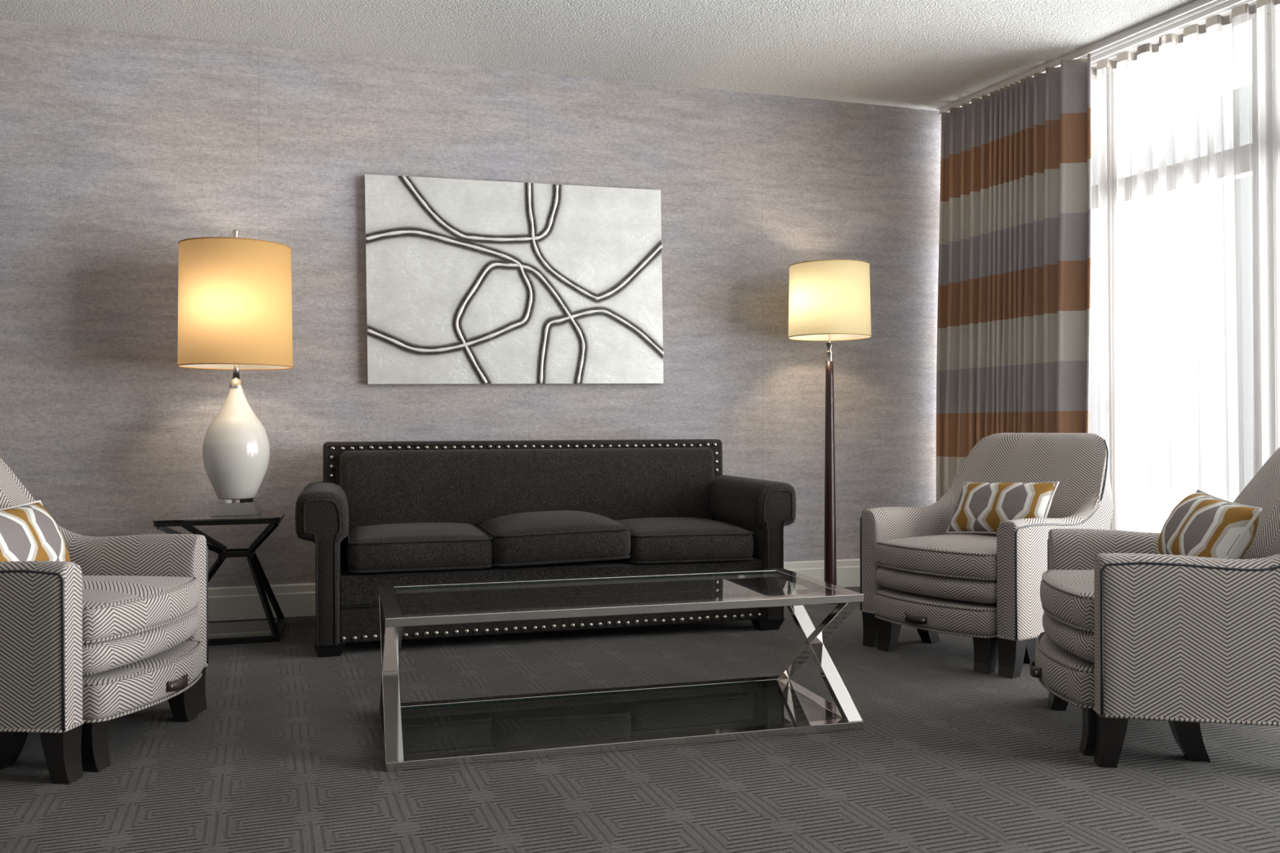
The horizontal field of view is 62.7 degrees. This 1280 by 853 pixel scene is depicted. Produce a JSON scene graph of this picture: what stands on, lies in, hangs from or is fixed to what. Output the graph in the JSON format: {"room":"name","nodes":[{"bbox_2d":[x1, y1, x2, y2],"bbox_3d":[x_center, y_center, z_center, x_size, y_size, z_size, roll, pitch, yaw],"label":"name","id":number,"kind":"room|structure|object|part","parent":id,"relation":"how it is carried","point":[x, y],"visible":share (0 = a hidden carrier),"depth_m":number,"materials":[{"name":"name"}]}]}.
{"room":"hotel room","nodes":[
{"label":"hotel room","id":0,"kind":"room"},
{"bbox_2d":[0,19,941,587],"bbox_3d":[-1.361,-0.452,5.132,7.200,2.700,0.100,0,0,-17],"label":"wall","id":1,"kind":"structure","parent":0,"point":[117,148],"depth_m":5.08,"materials":[{"name":"paper"}]},
{"bbox_2d":[364,173,664,384],"bbox_3d":[-0.602,-0.722,5.279,1.521,1.041,0.059,-1,0,-17],"label":"painting","id":2,"kind":"object","parent":1,"relation":"attached to","point":[468,282],"visible":1,"depth_m":5.25,"materials":[{"name":"silver metal"}]},
{"bbox_3d":[-0.928,-0.663,5.159,0.811,0.592,0.019,-1,0,-17],"label":"relief cord","id":3,"kind":"part","parent":2,"relation":"part of","materials":[{"name":"silver metal"}]},
{"bbox_3d":[-0.782,-1.076,5.204,0.779,0.304,0.019,-1,0,-17],"label":"relief cord","id":4,"kind":"part","parent":2,"relation":"part of","materials":[{"name":"silver metal"}]},
{"bbox_3d":[-0.595,-0.518,5.260,0.656,0.604,0.019,-1,0,-17],"label":"relief cord","id":5,"kind":"part","parent":2,"relation":"part of","materials":[{"name":"silver metal"}]},
{"bbox_3d":[-0.221,-0.940,5.375,0.713,0.583,0.019,-1,0,-17],"label":"relief cord","id":6,"kind":"part","parent":2,"relation":"part of","materials":[{"name":"silver metal"}]},
{"bbox_3d":[-0.192,-0.413,5.384,0.664,0.378,0.019,-1,0,-17],"label":"relief cord","id":7,"kind":"part","parent":2,"relation":"part of","materials":[{"name":"silver metal"}]},
{"bbox_2d":[208,558,860,621],"bbox_3d":[-1.378,0.822,5.064,6.920,0.153,0.018,0,0,-17],"label":"baseboard","id":8,"kind":"structure","parent":1,"relation":"attached to","point":[295,600],"depth_m":4.97,"materials":[{"name":"white paint"}]},
{"bbox_2d":[0,0,1252,131],"bbox_3d":[0.236,-1.858,1.462,8.120,0.100,8.055,0,0,-17],"label":"ceiling","id":9,"kind":"structure","parent":0,"point":[931,55],"depth_m":4.83,"materials":[{"name":"white paint"}]},
{"bbox_2d":[939,0,1256,115],"bbox_3d":[2.890,-1.800,3.438,0.167,0.034,5.630,0,0,-23],"label":"track","id":10,"kind":"object","parent":9,"relation":"attached to","point":[1196,11],"visible":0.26,"depth_m":4.80,"materials":[{"name":"white"}]},
{"bbox_2d":[936,53,1091,502],"bbox_3d":[1.889,-0.449,5.450,0.183,2.641,1.112,0,0,-23],"label":"striped curtain","id":11,"kind":"object","parent":10,"relation":"hanging from","point":[1014,313],"visible":0.73,"depth_m":5.38,"materials":[{"name":"multicoloured fabric"}]},
{"bbox_3d":[2.940,-1.806,3.459,0.056,0.022,5.630,0,0,-23],"label":"rail","id":12,"kind":"part","parent":10,"relation":"part of","materials":[{"name":"white"}]},
{"bbox_2d":[1088,0,1279,533],"bbox_3d":[2.524,-0.448,4.446,0.072,2.640,3.392,0,0,-23],"label":"sheer curtain","id":13,"kind":"object","parent":10,"relation":"hanging from","point":[1233,19],"visible":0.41,"depth_m":4.72,"materials":[{"name":"beige fabric"}]},
{"bbox_2d":[0,586,1279,852],"bbox_3d":[0.285,0.892,1.474,8.200,0.001,8.055,0,0,-17],"label":"floor","id":14,"kind":"structure","parent":0,"point":[285,754],"depth_m":2.76,"materials":[{"name":"carpet"}]},
{"bbox_2d":[0,457,208,784],"bbox_3d":[-1.728,0.468,3.018,0.866,0.862,0.751,0,0,5],"label":"armchair","id":15,"kind":"object","parent":14,"relation":"on","point":[117,628],"visible":1,"depth_m":2.77,"materials":[{"name":"fabric"}]},
{"bbox_3d":[-1.674,0.830,2.781,0.100,0.138,0.066,0,0,4],"label":"footstool leg","id":16,"kind":"part","parent":15,"relation":"part of","materials":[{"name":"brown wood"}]},
{"bbox_3d":[-1.984,0.400,3.038,0.354,0.724,0.730,0,0,5],"label":"backrest","id":17,"kind":"part","parent":15,"relation":"part of","materials":[{"name":"fabric"}]},
{"bbox_2d":[0,500,70,561],"bbox_3d":[-1.813,0.342,3.010,0.166,0.232,0.467,0,0,3],"label":"lumbar pillow","id":18,"kind":"object","parent":15,"relation":"on","point":[28,531],"visible":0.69,"depth_m":3.03,"materials":[{"name":"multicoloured fabric"}]},
{"bbox_3d":[-1.704,0.514,2.689,0.535,0.495,0.088,0,0,5],"label":"arm","id":19,"kind":"part","parent":15,"relation":"part of","materials":[{"name":"fabric"}]},
{"bbox_3d":[-1.468,0.827,2.672,0.071,0.142,0.082,0,0,5],"label":"leg","id":20,"kind":"part","parent":15,"relation":"part of","materials":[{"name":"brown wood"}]},
{"bbox_3d":[-1.444,0.829,2.763,0.074,0.138,0.080,0,0,4],"label":"footstool leg","id":21,"kind":"part","parent":15,"relation":"part of","materials":[{"name":"brown wood"}]},
{"bbox_3d":[-1.684,0.761,3.015,0.558,0.009,0.751,0,0,5],"label":"hem cord","id":22,"kind":"part","parent":15,"relation":"part of","materials":[{"name":"grey fabric"}]},
{"bbox_3d":[-1.653,0.513,3.339,0.535,0.495,0.088,0,0,5],"label":"arm","id":23,"kind":"part","parent":15,"relation":"part of","materials":[{"name":"fabric"}]},
{"bbox_3d":[-1.583,0.558,3.007,0.487,0.008,0.562,0,0,5],"label":"welt cord","id":24,"kind":"part","parent":15,"relation":"part of","materials":[{"name":"grey fabric"}]},
{"bbox_3d":[-1.583,0.470,3.007,0.487,0.009,0.562,0,0,5],"label":"welt cord","id":25,"kind":"part","parent":15,"relation":"part of","materials":[{"name":"grey fabric"}]},
{"bbox_3d":[-1.576,0.607,3.006,0.470,0.088,0.562,0,0,5],"label":"rail","id":26,"kind":"part","parent":15,"relation":"part of","materials":[{"name":"fabric"}]},
{"bbox_2d":[82,575,199,640],"bbox_3d":[-1.605,0.501,3.009,0.543,0.121,0.562,0,0,5],"label":"seat cushion","id":27,"kind":"object","parent":15,"relation":"on","point":[115,607],"depth_m":2.91,"materials":[{"name":"fabric"}]},
{"bbox_3d":[-1.521,0.668,3.002,0.399,0.008,0.552,0,0,5],"label":"welt cord","id":28,"kind":"part","parent":15,"relation":"part of","materials":[{"name":"grey fabric"}]},
{"bbox_3d":[-1.521,0.764,3.002,0.398,0.008,0.552,0,0,5],"label":"welt cord","id":29,"kind":"part","parent":15,"relation":"part of","materials":[{"name":"grey fabric"}]},
{"bbox_3d":[-1.307,0.728,2.985,0.022,0.033,0.104,0,0,5],"label":"handle","id":30,"kind":"part","parent":15,"relation":"part of","materials":[{"name":"black leather"}]},
{"bbox_3d":[-1.408,0.829,3.226,0.074,0.138,0.080,0,0,5],"label":"footstool leg","id":31,"kind":"part","parent":15,"relation":"part of","materials":[{"name":"brown wood"}]},
{"bbox_3d":[-1.417,0.827,3.320,0.071,0.142,0.082,0,0,4],"label":"leg","id":32,"kind":"part","parent":15,"relation":"part of","materials":[{"name":"brown wood"}]},
{"bbox_2d":[153,509,285,645],"bbox_3d":[-1.799,0.639,4.537,0.490,0.521,0.450,0,0,-16],"label":"side table","id":33,"kind":"object","parent":14,"relation":"on","point":[270,629],"visible":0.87,"depth_m":4.46,"materials":[{"name":"black metal"}]},
{"bbox_3d":[-1.872,0.641,4.382,0.030,0.490,0.291,0,0,42],"label":"leg","id":34,"kind":"part","parent":33,"relation":"part of","materials":[{"name":"black metal"}]},
{"bbox_3d":[-1.944,0.641,4.630,0.291,0.490,0.030,0,0,16],"label":"leg","id":35,"kind":"part","parent":33,"relation":"part of","materials":[{"name":"black metal"}]},
{"bbox_3d":[-1.800,0.396,4.537,0.482,0.018,0.442,0,0,-16],"label":"frame","id":36,"kind":"part","parent":33,"relation":"part of","materials":[{"name":"black metal"}]},
{"bbox_3d":[-1.800,0.383,4.537,0.490,0.008,0.450,0,0,-16],"label":"glass","id":37,"kind":"part","parent":33,"relation":"part of","materials":[{"name":"clear glass"}]},
{"bbox_2d":[177,229,293,516],"bbox_3d":[-1.752,-0.239,4.559,0.473,1.234,0.473,0,0,-15],"label":"table lamp","id":38,"kind":"object","parent":33,"relation":"on","point":[235,302],"visible":1,"depth_m":4.41,"materials":[{"name":"ivory ceramic"},{"name":"fabric lampshade"},{"name":"warm nickel"}]},
{"bbox_3d":[-1.754,-0.782,4.559,0.461,0.005,0.461,0,0,-15],"label":"shade trim","id":39,"kind":"part","parent":38,"relation":"part of","materials":[{"name":"brown fabric"}]},
{"bbox_3d":[-1.753,-0.522,4.559,0.467,0.520,0.467,0,0,-15],"label":"lamp shade","id":40,"kind":"part","parent":38,"relation":"part of","materials":[{"name":"beige fabric"}]},
{"bbox_3d":[-1.752,-0.262,4.559,0.473,0.005,0.473,0,0,-15],"label":"shade trim","id":41,"kind":"part","parent":38,"relation":"part of","materials":[{"name":"brown fabric"}]},
{"bbox_3d":[-1.753,-0.499,4.559,0.035,0.586,0.035,0,0,-15],"label":"stem","id":42,"kind":"part","parent":38,"relation":"part of","materials":[{"name":"silver metal"}]},
{"bbox_2d":[208,619,278,638],"bbox_3d":[-1.798,0.882,4.537,0.426,0.012,0.386,0,0,-16],"label":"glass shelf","id":43,"kind":"object","parent":33,"relation":"attached to","point":[240,628],"depth_m":4.55,"materials":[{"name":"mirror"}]},
{"bbox_3d":[-1.798,0.887,4.537,0.482,0.026,0.442,0,0,-16],"label":"frame","id":44,"kind":"part","parent":33,"relation":"part of","materials":[{"name":"black metal"}]},
{"bbox_3d":[-1.603,0.640,4.456,0.210,0.488,0.031,0,0,38],"label":"leg","id":45,"kind":"part","parent":33,"relation":"part of","materials":[{"name":"black metal"}]},
{"bbox_3d":[-1.676,0.640,4.710,0.031,0.488,0.210,0,0,20],"label":"leg","id":46,"kind":"part","parent":33,"relation":"part of","materials":[{"name":"black metal"}]},
{"bbox_2d":[294,439,795,657],"bbox_3d":[-0.427,0.480,4.725,2.106,0.830,0.888,0,0,-16],"label":"sofa","id":47,"kind":"object","parent":14,"relation":"on","point":[409,512],"visible":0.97,"depth_m":4.58,"materials":[{"name":"black"}]},
{"bbox_3d":[-1.339,0.548,4.452,0.202,0.599,0.800,0,0,-16],"label":"arm","id":48,"kind":"part","parent":47,"relation":"part of"},
{"bbox_2d":[346,522,493,573],"bbox_3d":[-0.945,0.498,4.464,0.586,0.160,0.631,0,0,-16],"label":"seat cushion","id":49,"kind":"object","parent":47,"relation":"on","point":[371,548],"depth_m":4.20,"materials":[{"name":"black fabric"}]},
{"bbox_3d":[-0.522,0.455,5.063,1.924,0.780,0.187,0,0,-16],"label":"frame","id":50,"kind":"part","parent":47,"relation":"part of","materials":[{"name":"black fabric"}]},
{"bbox_2d":[339,447,715,542],"bbox_3d":[-0.498,0.310,4.976,1.776,0.410,0.216,0,0,-16],"label":"backrest","id":51,"kind":"object","parent":47,"relation":"on","point":[473,486],"depth_m":4.87,"materials":[{"name":"black fabric"}]},
{"bbox_3d":[-0.422,0.644,4.710,1.780,0.120,0.750,0,0,-16],"label":"seat rail","id":52,"kind":"part","parent":47,"relation":"part of","materials":[{"name":"black fabric"}]},
{"bbox_3d":[-0.420,0.774,4.706,1.776,0.141,0.754,0,0,-16],"label":"rail","id":53,"kind":"part","parent":47,"relation":"part of","materials":[{"name":"black fabric"}]},
{"bbox_2d":[479,510,631,567],"bbox_3d":[-0.390,0.473,4.611,0.589,0.196,0.648,0,0,-16],"label":"seat cushion","id":54,"kind":"object","parent":47,"relation":"on","point":[516,538],"depth_m":4.34,"materials":[{"name":"black fabric"}]},
{"bbox_2d":[615,517,753,564],"bbox_3d":[0.155,0.503,4.775,0.577,0.167,0.626,0,0,-16],"label":"seat cushion","id":55,"kind":"object","parent":47,"relation":"on","point":[649,540],"depth_m":4.51,"materials":[{"name":"black fabric"}]},
{"bbox_3d":[0.494,0.542,4.967,0.202,0.599,0.800,0,0,-16],"label":"arm","id":56,"kind":"part","parent":47,"relation":"part of"},
{"bbox_2d":[378,568,864,772],"bbox_3d":[-0.080,0.694,3.199,1.372,0.398,0.600,0,0,-16],"label":"coffee table","id":57,"kind":"object","parent":14,"relation":"on","point":[400,606],"visible":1,"depth_m":3.09,"materials":[{"name":"silver metal"}]},
{"bbox_3d":[-0.081,0.501,3.199,1.278,0.010,0.506,0,0,-16],"label":"glass","id":58,"kind":"part","parent":57,"relation":"part of","materials":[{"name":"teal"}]},
{"bbox_3d":[-0.081,0.507,3.199,1.372,0.023,0.600,0,0,-16],"label":"frame","id":59,"kind":"part","parent":57,"relation":"part of","materials":[{"name":"silver metal"}]},
{"bbox_2d":[400,680,842,719],"bbox_3d":[-0.080,0.876,3.199,1.278,0.010,0.506,0,0,-16],"label":"glass shelf","id":60,"kind":"object","parent":57,"relation":"attached to","point":[812,702],"depth_m":3.42,"materials":[{"name":"black"}]},
{"bbox_3d":[-0.080,0.882,3.199,1.372,0.023,0.600,0,0,-16],"label":"frame","id":61,"kind":"part","parent":57,"relation":"part of","materials":[{"name":"silver metal"}]},
{"bbox_2d":[787,259,871,604],"bbox_3d":[0.977,0.029,5.407,0.426,1.720,0.426,0,0,-17],"label":"floor lamp","id":62,"kind":"object","parent":14,"relation":"on","point":[829,300],"visible":0.85,"depth_m":5.26,"materials":[{"name":"beige fabric"}]},
{"bbox_3d":[0.974,-0.829,5.407,0.412,0.005,0.412,0,0,-17],"label":"shade trim","id":63,"kind":"part","parent":62,"relation":"part of","materials":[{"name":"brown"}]},
{"bbox_3d":[0.975,-0.646,5.407,0.420,0.366,0.420,0,0,-17],"label":"lamp shade","id":64,"kind":"part","parent":62,"relation":"part of","materials":[{"name":"beige fabric"}]},
{"bbox_3d":[0.975,-0.463,5.407,0.426,0.005,0.426,0,0,-17],"label":"shade trim","id":65,"kind":"part","parent":62,"relation":"part of","materials":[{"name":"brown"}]},
{"bbox_2d":[859,432,1113,679],"bbox_3d":[1.373,0.457,4.178,0.866,0.862,0.751,0,0,-35],"label":"armchair","id":66,"kind":"object","parent":14,"relation":"on","point":[922,576],"visible":0.89,"depth_m":4.02,"materials":[{"name":"fabric"}]},
{"bbox_3d":[0.954,0.819,4.282,0.071,0.142,0.082,0,0,-35],"label":"leg","id":67,"kind":"part","parent":66,"relation":"part of","materials":[{"name":"brown wood"}]},
{"bbox_3d":[0.994,0.820,4.197,0.074,0.138,0.080,0,0,-35],"label":"footstool leg","id":68,"kind":"part","parent":66,"relation":"part of","materials":[{"name":"brown wood"}]},
{"bbox_3d":[1.146,0.503,4.418,0.535,0.495,0.088,0,0,-35],"label":"arm","id":69,"kind":"part","parent":66,"relation":"part of","materials":[{"name":"fabric"}]},
{"bbox_3d":[1.027,0.719,3.938,0.022,0.033,0.104,0,0,-35],"label":"handle","id":70,"kind":"part","parent":66,"relation":"part of","materials":[{"name":"black leather"}]},
{"bbox_3d":[1.183,0.820,4.328,0.100,0.138,0.066,0,0,-35],"label":"footstool leg","id":71,"kind":"part","parent":66,"relation":"part of","materials":[{"name":"brown wood"}]},
{"bbox_2d":[874,533,996,578],"bbox_3d":[1.272,0.491,4.108,0.543,0.121,0.562,0,0,-35],"label":"seat cushion","id":72,"kind":"object","parent":66,"relation":"on","point":[918,556],"depth_m":3.96,"materials":[{"name":"fabric"}]},
{"bbox_3d":[1.204,0.754,4.060,0.398,0.008,0.552,0,0,-35],"label":"welt cord","id":73,"kind":"part","parent":66,"relation":"part of","materials":[{"name":"grey fabric"}]},
{"bbox_3d":[1.203,0.658,4.060,0.399,0.008,0.552,0,0,-35],"label":"welt cord","id":74,"kind":"part","parent":66,"relation":"part of","materials":[{"name":"grey fabric"}]},
{"bbox_3d":[1.248,0.597,4.092,0.470,0.088,0.562,0,0,-35],"label":"rail","id":75,"kind":"part","parent":66,"relation":"part of","materials":[{"name":"fabric"}]},
{"bbox_3d":[1.253,0.547,4.095,0.487,0.008,0.562,0,0,-35],"label":"welt cord","id":76,"kind":"part","parent":66,"relation":"part of","materials":[{"name":"grey fabric"}]},
{"bbox_3d":[1.253,0.460,4.095,0.487,0.009,0.562,0,0,-35],"label":"welt cord","id":77,"kind":"part","parent":66,"relation":"part of","materials":[{"name":"grey fabric"}]},
{"bbox_3d":[1.338,0.750,4.154,0.558,0.009,0.751,0,0,-35],"label":"hem cord","id":78,"kind":"part","parent":66,"relation":"part of","materials":[{"name":"grey fabric"}]},
{"bbox_3d":[1.258,0.819,3.816,0.074,0.138,0.080,0,0,-35],"label":"footstool leg","id":79,"kind":"part","parent":66,"relation":"part of","materials":[{"name":"brown wood"}]},
{"bbox_2d":[946,481,1059,533],"bbox_3d":[1.445,0.326,4.210,0.175,0.231,0.476,0,0,-30],"label":"lumbar pillow","id":80,"kind":"object","parent":66,"relation":"on","point":[980,507],"visible":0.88,"depth_m":4.15,"materials":[{"name":"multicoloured fabric"}]},
{"bbox_3d":[1.325,0.817,3.748,0.071,0.142,0.082,0,0,-35],"label":"leg","id":81,"kind":"part","parent":66,"relation":"part of","materials":[{"name":"brown wood"}]},
{"bbox_3d":[1.583,0.387,4.324,0.354,0.724,0.730,0,0,-35],"label":"backrest","id":82,"kind":"part","parent":66,"relation":"part of","materials":[{"name":"fabric"}]},
{"bbox_3d":[1.448,0.819,3.947,0.100,0.138,0.066,0,0,-35],"label":"footstool leg","id":83,"kind":"part","parent":66,"relation":"part of","materials":[{"name":"brown wood"}]},
{"bbox_3d":[1.518,0.502,3.882,0.535,0.495,0.088,0,0,-35],"label":"arm","id":84,"kind":"part","parent":66,"relation":"part of","materials":[{"name":"fabric"}]},
{"bbox_2d":[1030,447,1279,768],"bbox_3d":[1.580,0.456,3.029,0.866,0.862,0.751,0,0,11],"label":"armchair","id":85,"kind":"object","parent":14,"relation":"on","point":[1132,631],"visible":0.95,"depth_m":2.71,"materials":[{"name":"fabric"}]},
{"bbox_3d":[1.167,0.719,3.111,0.022,0.033,0.104,0,0,11],"label":"handle","id":86,"kind":"part","parent":85,"relation":"part of","materials":[{"name":"black leather"}]},
{"bbox_3d":[1.331,0.819,3.315,0.074,0.138,0.080,0,0,11],"label":"footstool leg","id":87,"kind":"part","parent":85,"relation":"part of","materials":[{"name":"brown wood"}]},
{"bbox_3d":[1.378,0.657,3.069,0.399,0.008,0.552,0,0,11],"label":"welt cord","id":88,"kind":"part","parent":85,"relation":"part of","materials":[{"name":"grey fabric"}]},
{"bbox_3d":[1.379,0.753,3.069,0.398,0.008,0.552,0,0,11],"label":"welt cord","id":89,"kind":"part","parent":85,"relation":"part of","materials":[{"name":"grey fabric"}]},
{"bbox_2d":[1040,569,1094,629],"bbox_3d":[1.460,0.490,3.053,0.543,0.121,0.562,0,0,11],"label":"seat cushion","id":90,"kind":"object","parent":85,"relation":"on","point":[1067,597],"depth_m":2.96,"materials":[{"name":"fabric"}]},
{"bbox_3d":[1.437,0.459,3.058,0.487,0.009,0.562,0,0,11],"label":"welt cord","id":91,"kind":"part","parent":85,"relation":"part of","materials":[{"name":"grey fabric"}]},
{"bbox_3d":[1.438,0.547,3.058,0.487,0.008,0.562,0,0,11],"label":"welt cord","id":92,"kind":"part","parent":85,"relation":"part of","materials":[{"name":"grey fabric"}]},
{"bbox_3d":[1.432,0.596,3.059,0.470,0.088,0.562,0,0,11],"label":"rail","id":93,"kind":"part","parent":85,"relation":"part of","materials":[{"name":"fabric"}]},
{"bbox_3d":[1.240,0.820,2.860,0.074,0.138,0.080,0,0,11],"label":"footstool leg","id":94,"kind":"part","parent":85,"relation":"part of","materials":[{"name":"brown wood"}]},
{"bbox_3d":[1.595,0.502,3.358,0.535,0.495,0.088,0,0,11],"label":"arm","id":95,"kind":"part","parent":85,"relation":"part of","materials":[{"name":"fabric"}]},
{"bbox_3d":[1.238,0.818,2.766,0.071,0.142,0.082,0,0,11],"label":"leg","id":96,"kind":"part","parent":85,"relation":"part of","materials":[{"name":"brown wood"}]},
{"bbox_3d":[1.539,0.749,3.038,0.558,0.009,0.751,0,0,11],"label":"hem cord","id":97,"kind":"part","parent":85,"relation":"part of","materials":[{"name":"grey fabric"}]},
{"bbox_3d":[1.469,0.502,2.719,0.535,0.495,0.088,0,0,11],"label":"arm","id":98,"kind":"part","parent":85,"relation":"part of","materials":[{"name":"fabric"}]},
{"bbox_3d":[1.467,0.819,2.815,0.100,0.138,0.066,0,0,11],"label":"footstool leg","id":99,"kind":"part","parent":85,"relation":"part of","materials":[{"name":"brown wood"}]},
{"bbox_2d":[1156,489,1262,559],"bbox_3d":[1.597,0.305,2.973,0.171,0.231,0.472,0,0,9],"label":"lumbar pillow","id":100,"kind":"object","parent":85,"relation":"on","point":[1203,524],"visible":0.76,"depth_m":2.84,"materials":[{"name":"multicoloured fabric"}]},
{"bbox_3d":[1.831,0.386,2.979,0.354,0.724,0.730,0,0,11],"label":"backrest","id":101,"kind":"part","parent":85,"relation":"part of","materials":[{"name":"fabric"}]},
{"bbox_3d":[4.603,-0.474,-0.171,0.369,2.700,2.349,0,0,-17],"label":"wall","id":102,"kind":"structure","parent":0,"visible":0},
{"bbox_2d":[1091,0,1279,531],"bbox_3d":[3.053,-0.468,3.532,0.125,2.700,5.680,0,0,-23],"label":"window","id":103,"kind":"structure","parent":102,"relation":"in","point":[1243,17],"depth_m":4.48,"materials":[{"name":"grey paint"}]},
{"bbox_3d":[2.328,0.019,5.133,0.015,0.270,0.035,0,0,-23],"label":"latch plate","id":104,"kind":"part","parent":103,"relation":"part of","materials":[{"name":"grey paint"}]},
{"bbox_3d":[2.355,-0.461,5.200,0.090,2.550,0.105,0,0,-23],"label":"post","id":105,"kind":"part","parent":103,"relation":"part of","materials":[{"name":"grey paint"}]},
{"bbox_3d":[2.683,-0.462,4.432,0.090,2.550,0.145,0,0,-23],"label":"post","id":106,"kind":"part","parent":103,"relation":"part of","materials":[{"name":"grey paint"}]}
]}

